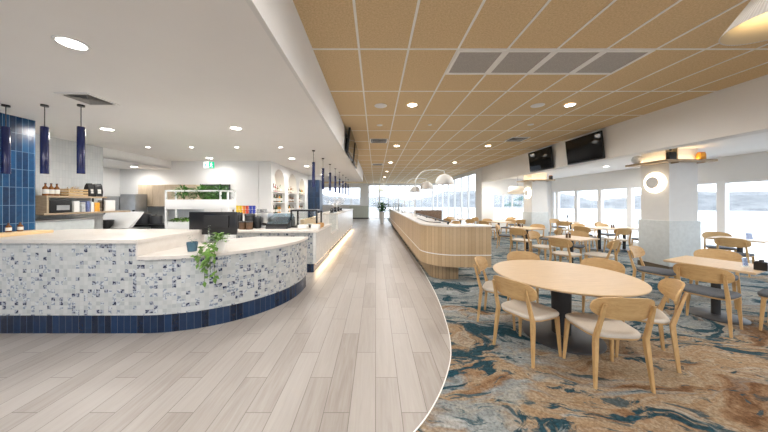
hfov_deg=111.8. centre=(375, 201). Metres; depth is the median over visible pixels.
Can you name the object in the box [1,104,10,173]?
pendant light
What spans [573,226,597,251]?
dining chair
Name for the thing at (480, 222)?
dining chair
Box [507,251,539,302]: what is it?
dining chair
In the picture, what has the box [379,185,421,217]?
window
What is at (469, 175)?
window
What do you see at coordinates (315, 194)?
pier
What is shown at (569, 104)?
recessed light
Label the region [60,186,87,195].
wooden crate
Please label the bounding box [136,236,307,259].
countertop
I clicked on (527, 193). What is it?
ring light
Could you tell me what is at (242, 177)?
wall
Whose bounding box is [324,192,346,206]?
flower vase
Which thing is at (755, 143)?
ceiling
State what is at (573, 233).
dining chair
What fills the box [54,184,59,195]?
bottle
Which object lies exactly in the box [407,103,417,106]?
recessed light
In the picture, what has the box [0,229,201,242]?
countertop
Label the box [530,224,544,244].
dining chair
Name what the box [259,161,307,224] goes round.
wall
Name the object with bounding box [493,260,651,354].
round table
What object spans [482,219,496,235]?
dining chair
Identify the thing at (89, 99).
ceiling vent
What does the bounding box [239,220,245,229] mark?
canister
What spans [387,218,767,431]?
floor
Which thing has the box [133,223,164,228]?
range
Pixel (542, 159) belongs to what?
wall screen
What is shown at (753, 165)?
wall
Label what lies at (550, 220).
dining chair
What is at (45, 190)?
bottle
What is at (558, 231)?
dining chair
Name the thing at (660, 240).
dado
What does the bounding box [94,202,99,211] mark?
storage box
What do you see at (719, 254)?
dining chair
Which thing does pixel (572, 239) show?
square table
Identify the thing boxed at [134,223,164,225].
cooktop
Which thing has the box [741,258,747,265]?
holder
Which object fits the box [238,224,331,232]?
countertop
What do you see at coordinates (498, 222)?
square table
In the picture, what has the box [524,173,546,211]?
pillar
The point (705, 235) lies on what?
dining chair
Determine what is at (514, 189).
pendant
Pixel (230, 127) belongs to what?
recessed light
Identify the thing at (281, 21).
bulkhead
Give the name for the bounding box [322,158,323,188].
pendant light
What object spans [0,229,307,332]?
counter
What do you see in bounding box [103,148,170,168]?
ceiling
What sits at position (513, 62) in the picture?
panel
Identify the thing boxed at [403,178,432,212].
lamp
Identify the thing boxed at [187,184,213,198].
fern
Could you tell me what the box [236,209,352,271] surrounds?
counter
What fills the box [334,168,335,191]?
pendant light
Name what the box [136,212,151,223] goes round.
stock pot
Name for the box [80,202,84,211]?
storage box
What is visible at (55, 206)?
appliance
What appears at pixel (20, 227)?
bottle
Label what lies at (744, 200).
hills
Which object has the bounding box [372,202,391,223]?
floor plant
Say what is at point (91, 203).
storage box
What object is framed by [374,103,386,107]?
ceiling speaker
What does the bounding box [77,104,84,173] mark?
pendant light
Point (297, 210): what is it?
display case
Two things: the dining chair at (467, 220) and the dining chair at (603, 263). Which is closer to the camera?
the dining chair at (603, 263)
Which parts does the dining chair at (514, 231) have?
leg, backrest, seat, leg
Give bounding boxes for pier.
[308,180,322,217]
[476,167,482,223]
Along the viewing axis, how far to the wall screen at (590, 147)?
6.89 m
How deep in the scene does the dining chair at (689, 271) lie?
3.28 m
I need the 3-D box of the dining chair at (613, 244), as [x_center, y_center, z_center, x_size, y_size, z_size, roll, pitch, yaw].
[5.005,1.205,5.734,0.499,0.818,0.565,0,0,-28]
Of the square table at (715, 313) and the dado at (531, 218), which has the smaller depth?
the square table at (715, 313)
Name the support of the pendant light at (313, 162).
hanging from the ceiling at (180, 73)
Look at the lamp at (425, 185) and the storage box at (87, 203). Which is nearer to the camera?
the storage box at (87, 203)
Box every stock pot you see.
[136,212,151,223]
[150,214,161,223]
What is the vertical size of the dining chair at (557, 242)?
0.818 m
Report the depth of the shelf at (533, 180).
11.12 m
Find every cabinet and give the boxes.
[35,218,95,229]
[138,185,199,206]
[349,205,368,218]
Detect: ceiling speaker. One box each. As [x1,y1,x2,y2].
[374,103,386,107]
[530,103,544,107]
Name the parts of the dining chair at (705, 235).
backrest, seat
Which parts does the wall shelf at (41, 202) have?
panel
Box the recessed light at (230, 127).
[229,126,242,129]
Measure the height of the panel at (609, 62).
0.012 m
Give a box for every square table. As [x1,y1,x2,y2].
[487,221,512,238]
[508,226,546,251]
[544,235,599,262]
[556,221,585,228]
[582,226,617,250]
[602,226,637,250]
[663,255,765,324]
[707,236,767,273]
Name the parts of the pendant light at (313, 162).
lamp shade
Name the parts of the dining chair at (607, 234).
backrest, seat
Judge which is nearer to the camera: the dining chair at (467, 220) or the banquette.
the dining chair at (467, 220)
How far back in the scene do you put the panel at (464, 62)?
3.41 m
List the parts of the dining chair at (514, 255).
backrest, leg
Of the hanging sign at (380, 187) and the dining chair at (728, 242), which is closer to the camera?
the dining chair at (728, 242)
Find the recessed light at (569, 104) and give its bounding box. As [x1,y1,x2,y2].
[563,103,576,106]
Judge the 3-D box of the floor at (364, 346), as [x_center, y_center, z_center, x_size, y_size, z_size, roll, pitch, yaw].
[-0.050,1.720,10.500,19.900,0.200,31.400,0,0,0]
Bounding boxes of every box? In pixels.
[72,201,79,211]
[80,201,89,211]
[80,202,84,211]
[90,202,93,211]
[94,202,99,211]
[298,224,308,228]
[665,148,677,158]
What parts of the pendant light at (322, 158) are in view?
lamp shade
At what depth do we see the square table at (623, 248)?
8.78 m
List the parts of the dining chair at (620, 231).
seat, backrest, leg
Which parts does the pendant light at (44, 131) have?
lamp shade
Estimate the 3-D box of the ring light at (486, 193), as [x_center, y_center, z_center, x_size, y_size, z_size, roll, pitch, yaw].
[6.020,-0.440,14.155,0.480,0.480,0.090,0,0,0]
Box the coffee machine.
[257,213,272,227]
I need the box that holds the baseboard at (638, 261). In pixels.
[637,260,672,269]
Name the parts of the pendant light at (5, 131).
lamp shade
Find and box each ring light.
[483,190,489,197]
[524,188,530,197]
[644,173,665,192]
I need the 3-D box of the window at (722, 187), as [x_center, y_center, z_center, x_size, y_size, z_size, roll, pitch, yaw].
[9.670,0.480,6.800,0.120,2.120,14.800,0,0,0]
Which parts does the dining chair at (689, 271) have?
leg, leg, backrest, seat frame, seat, leg, leg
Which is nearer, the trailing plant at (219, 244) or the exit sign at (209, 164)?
the trailing plant at (219, 244)
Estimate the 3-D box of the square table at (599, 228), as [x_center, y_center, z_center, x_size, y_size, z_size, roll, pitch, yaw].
[7.580,1.239,8.800,0.800,0.750,0.800,0,0,0]
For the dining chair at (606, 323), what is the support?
on the floor at (721, 385)
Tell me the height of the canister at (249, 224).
0.217 m
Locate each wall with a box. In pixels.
[0,113,34,232]
[35,134,102,228]
[103,167,119,214]
[120,161,258,222]
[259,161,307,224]
[308,176,321,180]
[323,183,431,211]
[432,169,475,184]
[483,179,550,231]
[551,151,767,263]
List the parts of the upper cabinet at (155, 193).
door, door, door, door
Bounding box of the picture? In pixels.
[203,184,229,199]
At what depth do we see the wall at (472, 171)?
16.65 m
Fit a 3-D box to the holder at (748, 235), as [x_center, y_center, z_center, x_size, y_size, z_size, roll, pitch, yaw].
[8.450,0.778,5.880,0.165,0.169,0.080,0,0,0]
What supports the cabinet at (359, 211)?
on the floor at (364, 346)
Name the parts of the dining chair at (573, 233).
backrest, seat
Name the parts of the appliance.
panel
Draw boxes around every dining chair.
[465,219,474,223]
[473,256,515,330]
[479,221,494,237]
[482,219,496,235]
[492,275,561,368]
[495,224,512,247]
[500,219,515,236]
[506,217,516,226]
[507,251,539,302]
[509,228,532,252]
[515,220,525,236]
[527,231,555,260]
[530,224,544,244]
[540,228,562,250]
[548,237,581,262]
[549,219,565,233]
[556,221,571,234]
[561,231,588,261]
[562,297,656,393]
[571,223,593,247]
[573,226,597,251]
[580,258,624,321]
[584,239,621,261]
[591,221,601,241]
[596,223,619,242]
[603,228,631,254]
[615,278,687,372]
[627,246,675,302]
[673,263,742,337]
[689,249,742,309]
[702,232,736,251]
[714,237,754,276]
[757,289,767,330]
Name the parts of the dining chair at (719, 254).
backrest, leg, leg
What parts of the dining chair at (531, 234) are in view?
leg, backrest, seat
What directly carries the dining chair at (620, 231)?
on the floor at (721, 385)
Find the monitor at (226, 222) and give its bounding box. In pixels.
[189,212,237,242]
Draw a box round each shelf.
[35,196,130,214]
[516,179,554,181]
[625,159,717,166]
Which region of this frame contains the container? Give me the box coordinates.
[98,200,114,210]
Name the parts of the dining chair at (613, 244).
seat, leg, backrest, leg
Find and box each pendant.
[508,176,523,193]
[718,0,767,45]
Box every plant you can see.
[179,217,188,221]
[186,237,197,251]
[190,225,229,286]
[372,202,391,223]
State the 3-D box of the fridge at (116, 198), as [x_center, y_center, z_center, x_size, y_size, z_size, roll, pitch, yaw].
[-7.290,0.730,7.330,0.440,1.780,0.400,0,0,0]
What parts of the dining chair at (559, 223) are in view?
backrest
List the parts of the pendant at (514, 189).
lamp shade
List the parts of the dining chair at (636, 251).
leg, backrest, leg, seat, seat frame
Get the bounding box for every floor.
[0,218,609,431]
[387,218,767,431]
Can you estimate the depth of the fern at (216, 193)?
5.28 m
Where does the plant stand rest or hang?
on the floor at (364, 346)
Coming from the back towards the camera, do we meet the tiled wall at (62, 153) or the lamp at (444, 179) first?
the lamp at (444, 179)
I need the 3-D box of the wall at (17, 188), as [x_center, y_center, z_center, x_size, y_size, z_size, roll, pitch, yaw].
[-5.210,-0.310,0.988,0.020,1.860,5.976,0,0,0]
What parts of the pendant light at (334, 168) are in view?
lamp shade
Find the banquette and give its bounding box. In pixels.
[415,210,441,221]
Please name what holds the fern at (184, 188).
on the plant stand
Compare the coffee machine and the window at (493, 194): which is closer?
the coffee machine
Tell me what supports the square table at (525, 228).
on the floor at (721, 385)
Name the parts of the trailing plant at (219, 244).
pot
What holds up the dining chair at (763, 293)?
on the floor at (721, 385)
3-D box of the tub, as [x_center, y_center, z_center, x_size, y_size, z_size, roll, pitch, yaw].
[-6.420,0.530,6.160,0.340,0.200,0.340,0,0,0]
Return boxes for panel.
[445,50,506,74]
[487,50,556,74]
[528,50,605,74]
[570,50,655,74]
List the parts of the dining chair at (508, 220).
backrest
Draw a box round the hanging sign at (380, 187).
[378,185,383,191]
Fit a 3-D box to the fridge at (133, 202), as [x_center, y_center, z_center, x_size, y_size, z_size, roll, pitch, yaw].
[-6.830,0.700,7.330,0.440,1.840,0.400,0,0,0]
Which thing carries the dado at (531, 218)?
attached to the pillar at (537, 202)
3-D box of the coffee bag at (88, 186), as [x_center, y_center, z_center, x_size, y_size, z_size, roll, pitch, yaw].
[-5.969,-0.255,5.420,0.112,0.280,0.136,0,0,-12]
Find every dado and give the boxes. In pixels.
[522,212,547,235]
[638,219,700,266]
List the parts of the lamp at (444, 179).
lamp shade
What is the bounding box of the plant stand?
[165,190,235,240]
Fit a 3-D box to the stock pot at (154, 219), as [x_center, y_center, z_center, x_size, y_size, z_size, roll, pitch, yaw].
[-5.847,0.455,6.900,0.319,0.250,0.262,0,0,0]
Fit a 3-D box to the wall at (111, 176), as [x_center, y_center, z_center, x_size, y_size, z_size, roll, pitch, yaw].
[-8.200,-0.117,1.450,4.000,3.474,13.300,0,0,0]
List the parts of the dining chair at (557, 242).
leg, backrest, seat, leg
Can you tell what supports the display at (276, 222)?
on the counter at (320, 242)
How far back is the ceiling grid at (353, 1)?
3.67 m
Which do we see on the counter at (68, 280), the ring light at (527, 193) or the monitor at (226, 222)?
the monitor at (226, 222)
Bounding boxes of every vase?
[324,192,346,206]
[631,156,642,163]
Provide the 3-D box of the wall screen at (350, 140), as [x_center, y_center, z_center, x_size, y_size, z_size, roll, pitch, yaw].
[-0.681,-1.510,6.950,0.158,0.621,1.250,0,0,0]
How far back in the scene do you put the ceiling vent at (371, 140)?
7.80 m
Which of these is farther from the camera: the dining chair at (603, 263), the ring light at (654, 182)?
the ring light at (654, 182)
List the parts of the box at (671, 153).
panel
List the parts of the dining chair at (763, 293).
seat, leg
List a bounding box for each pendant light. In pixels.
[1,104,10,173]
[40,104,48,173]
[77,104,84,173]
[312,150,314,186]
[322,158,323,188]
[329,164,330,190]
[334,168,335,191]
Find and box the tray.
[311,224,319,228]
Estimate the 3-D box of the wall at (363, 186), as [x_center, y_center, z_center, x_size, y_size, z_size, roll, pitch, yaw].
[-0.450,-0.117,26.060,12.300,3.474,0.120,0,0,0]
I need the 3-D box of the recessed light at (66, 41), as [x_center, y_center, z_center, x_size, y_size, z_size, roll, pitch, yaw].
[-2.370,-1.236,2.030,0.207,0.008,0.207,0,0,0]
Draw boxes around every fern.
[171,185,197,198]
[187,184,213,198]
[205,184,232,197]
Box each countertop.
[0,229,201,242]
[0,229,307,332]
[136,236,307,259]
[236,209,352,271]
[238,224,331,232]
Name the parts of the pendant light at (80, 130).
lamp shade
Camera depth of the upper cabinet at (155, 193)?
7.55 m
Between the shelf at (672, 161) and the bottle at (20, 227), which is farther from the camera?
the shelf at (672, 161)
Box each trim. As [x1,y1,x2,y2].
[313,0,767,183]
[413,266,450,431]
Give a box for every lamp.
[398,183,419,191]
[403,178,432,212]
[413,169,453,215]
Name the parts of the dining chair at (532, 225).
backrest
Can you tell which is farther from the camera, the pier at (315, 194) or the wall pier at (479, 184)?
the wall pier at (479, 184)
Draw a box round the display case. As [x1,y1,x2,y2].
[290,209,321,227]
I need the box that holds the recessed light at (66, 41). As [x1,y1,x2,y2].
[51,35,90,50]
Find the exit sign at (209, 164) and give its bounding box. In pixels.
[204,157,214,167]
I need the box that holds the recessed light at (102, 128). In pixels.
[99,127,115,130]
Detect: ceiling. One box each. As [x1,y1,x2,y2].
[0,0,361,181]
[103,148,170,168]
[293,0,767,182]
[507,132,767,178]
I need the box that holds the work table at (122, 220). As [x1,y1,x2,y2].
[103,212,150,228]
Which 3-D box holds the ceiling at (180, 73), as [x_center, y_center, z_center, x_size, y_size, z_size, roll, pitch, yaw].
[-3.495,-1.270,5.400,5.410,0.060,20.800,0,0,0]
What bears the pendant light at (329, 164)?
hanging from the ceiling at (180, 73)
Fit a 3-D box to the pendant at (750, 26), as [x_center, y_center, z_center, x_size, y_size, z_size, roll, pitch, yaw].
[2.500,-1.476,1.580,0.504,0.756,0.504,0,0,0]
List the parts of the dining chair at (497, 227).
seat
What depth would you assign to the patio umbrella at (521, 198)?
23.78 m
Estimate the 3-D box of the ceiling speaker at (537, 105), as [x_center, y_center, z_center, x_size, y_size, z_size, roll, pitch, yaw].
[3.100,-1.842,4.970,0.242,0.012,0.242,0,0,0]
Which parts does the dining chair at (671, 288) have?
leg, seat frame, seat, leg, backrest, leg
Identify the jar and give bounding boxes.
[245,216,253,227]
[696,152,705,158]
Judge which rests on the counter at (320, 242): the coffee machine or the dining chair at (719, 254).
the coffee machine
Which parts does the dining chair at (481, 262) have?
leg, backrest, leg, seat, leg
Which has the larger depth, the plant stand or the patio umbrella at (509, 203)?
the patio umbrella at (509, 203)
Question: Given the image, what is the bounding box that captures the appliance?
[49,200,71,212]
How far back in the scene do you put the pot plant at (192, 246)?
3.48 m
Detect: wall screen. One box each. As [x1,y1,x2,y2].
[346,127,354,160]
[352,143,358,168]
[528,146,553,171]
[565,130,604,164]
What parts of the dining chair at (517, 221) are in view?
backrest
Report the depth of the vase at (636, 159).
6.55 m
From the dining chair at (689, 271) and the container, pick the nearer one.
the dining chair at (689, 271)
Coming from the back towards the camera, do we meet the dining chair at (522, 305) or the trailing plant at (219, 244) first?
the trailing plant at (219, 244)
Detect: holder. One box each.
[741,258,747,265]
[745,233,752,238]
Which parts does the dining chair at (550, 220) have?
backrest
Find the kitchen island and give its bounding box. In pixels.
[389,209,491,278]
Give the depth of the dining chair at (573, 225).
9.68 m
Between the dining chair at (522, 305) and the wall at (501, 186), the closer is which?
the dining chair at (522, 305)
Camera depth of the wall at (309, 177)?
12.20 m
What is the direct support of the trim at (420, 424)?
on the floor at (364, 346)
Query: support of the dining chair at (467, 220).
on the floor at (721, 385)
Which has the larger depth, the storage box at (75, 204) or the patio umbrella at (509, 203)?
the patio umbrella at (509, 203)
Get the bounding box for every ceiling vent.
[54,92,119,105]
[370,139,387,142]
[504,137,530,141]
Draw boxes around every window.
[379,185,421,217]
[432,173,475,223]
[493,194,523,219]
[551,178,767,261]
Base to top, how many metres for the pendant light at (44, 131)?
0.880 m
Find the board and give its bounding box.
[0,230,53,236]
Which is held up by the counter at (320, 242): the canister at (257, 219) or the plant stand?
the canister at (257, 219)
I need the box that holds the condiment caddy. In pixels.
[753,259,767,270]
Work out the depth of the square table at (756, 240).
6.12 m
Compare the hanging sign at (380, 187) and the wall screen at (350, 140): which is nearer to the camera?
the wall screen at (350, 140)
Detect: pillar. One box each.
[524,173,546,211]
[641,148,697,220]
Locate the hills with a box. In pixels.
[323,190,767,210]
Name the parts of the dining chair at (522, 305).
leg, backrest, leg, seat, seat frame, leg, leg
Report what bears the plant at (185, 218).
on the plant stand
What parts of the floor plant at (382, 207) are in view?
planter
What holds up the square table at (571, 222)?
on the floor at (721, 385)
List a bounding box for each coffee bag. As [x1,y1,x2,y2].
[83,183,94,195]
[93,184,102,196]
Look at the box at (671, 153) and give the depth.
5.88 m
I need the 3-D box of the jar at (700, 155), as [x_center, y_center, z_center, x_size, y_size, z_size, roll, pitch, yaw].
[7.440,-1.051,5.940,0.150,0.172,0.150,0,0,0]
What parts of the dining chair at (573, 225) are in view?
backrest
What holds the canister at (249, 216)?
on the counter at (320, 242)
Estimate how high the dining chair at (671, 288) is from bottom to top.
0.818 m
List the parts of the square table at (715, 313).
plate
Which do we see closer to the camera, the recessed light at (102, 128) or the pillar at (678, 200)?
the recessed light at (102, 128)
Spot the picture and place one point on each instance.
(210, 186)
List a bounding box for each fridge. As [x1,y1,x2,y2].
[104,196,119,213]
[120,194,146,212]
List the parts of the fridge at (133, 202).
door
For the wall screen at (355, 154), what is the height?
0.621 m
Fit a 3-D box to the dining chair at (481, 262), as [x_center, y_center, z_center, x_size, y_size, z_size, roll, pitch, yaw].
[1.677,1.205,3.599,0.565,0.818,0.499,0,0,34]
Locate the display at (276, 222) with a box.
[266,217,294,228]
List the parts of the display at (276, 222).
foot panel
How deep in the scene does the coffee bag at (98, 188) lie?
5.57 m
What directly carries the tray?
on the counter at (320, 242)
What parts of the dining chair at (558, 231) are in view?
backrest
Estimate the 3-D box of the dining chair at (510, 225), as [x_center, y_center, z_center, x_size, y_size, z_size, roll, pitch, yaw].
[7.104,1.205,13.452,0.499,0.818,0.565,0,0,4]
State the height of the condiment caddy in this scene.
0.132 m
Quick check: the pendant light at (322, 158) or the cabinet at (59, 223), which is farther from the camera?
the pendant light at (322, 158)
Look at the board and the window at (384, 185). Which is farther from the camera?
the window at (384, 185)
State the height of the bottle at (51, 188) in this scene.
0.230 m
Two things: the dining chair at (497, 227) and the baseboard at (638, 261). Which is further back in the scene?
the dining chair at (497, 227)
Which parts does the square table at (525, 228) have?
plate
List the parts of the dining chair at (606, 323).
leg, leg, seat, seat frame, leg, backrest, leg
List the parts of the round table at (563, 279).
plate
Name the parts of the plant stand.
post, planter, planter, rail, post, post, post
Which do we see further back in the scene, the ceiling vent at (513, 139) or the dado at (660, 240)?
the ceiling vent at (513, 139)
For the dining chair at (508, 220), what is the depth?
11.97 m
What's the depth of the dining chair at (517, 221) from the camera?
11.81 m
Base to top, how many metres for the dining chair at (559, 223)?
0.818 m
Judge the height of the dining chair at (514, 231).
0.818 m
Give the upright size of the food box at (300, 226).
0.095 m
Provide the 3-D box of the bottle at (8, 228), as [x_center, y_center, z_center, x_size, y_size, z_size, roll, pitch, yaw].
[-5.110,0.355,3.620,0.057,0.130,0.056,0,0,0]
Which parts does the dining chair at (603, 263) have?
leg, backrest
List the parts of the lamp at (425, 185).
lamp shade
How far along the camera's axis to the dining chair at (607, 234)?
9.52 m
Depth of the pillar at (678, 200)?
6.02 m
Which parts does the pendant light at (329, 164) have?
lamp shade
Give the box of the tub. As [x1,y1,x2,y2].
[103,220,113,228]
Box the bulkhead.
[482,74,767,181]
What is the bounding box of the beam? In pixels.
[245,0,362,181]
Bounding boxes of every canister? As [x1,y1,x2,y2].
[238,212,242,228]
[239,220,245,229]
[244,213,254,227]
[246,220,252,229]
[254,216,260,228]
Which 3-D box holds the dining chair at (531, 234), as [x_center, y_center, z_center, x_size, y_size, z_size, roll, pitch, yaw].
[4.395,1.205,6.906,0.499,0.818,0.565,0,0,-28]
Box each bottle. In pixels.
[5,223,11,231]
[17,222,23,230]
[42,183,48,195]
[48,183,54,195]
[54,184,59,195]
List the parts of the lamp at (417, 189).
lamp shade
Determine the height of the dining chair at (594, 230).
0.818 m
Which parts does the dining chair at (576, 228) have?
backrest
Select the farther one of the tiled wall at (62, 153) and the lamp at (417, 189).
the lamp at (417, 189)
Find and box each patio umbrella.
[504,202,520,205]
[513,196,523,211]
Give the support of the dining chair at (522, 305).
on the floor at (721, 385)
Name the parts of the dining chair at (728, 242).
backrest, seat, leg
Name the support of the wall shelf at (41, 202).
attached to the tiled wall at (62, 153)
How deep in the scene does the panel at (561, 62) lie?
3.41 m
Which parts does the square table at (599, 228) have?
plate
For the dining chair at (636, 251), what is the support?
on the floor at (721, 385)
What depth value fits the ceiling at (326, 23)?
3.72 m

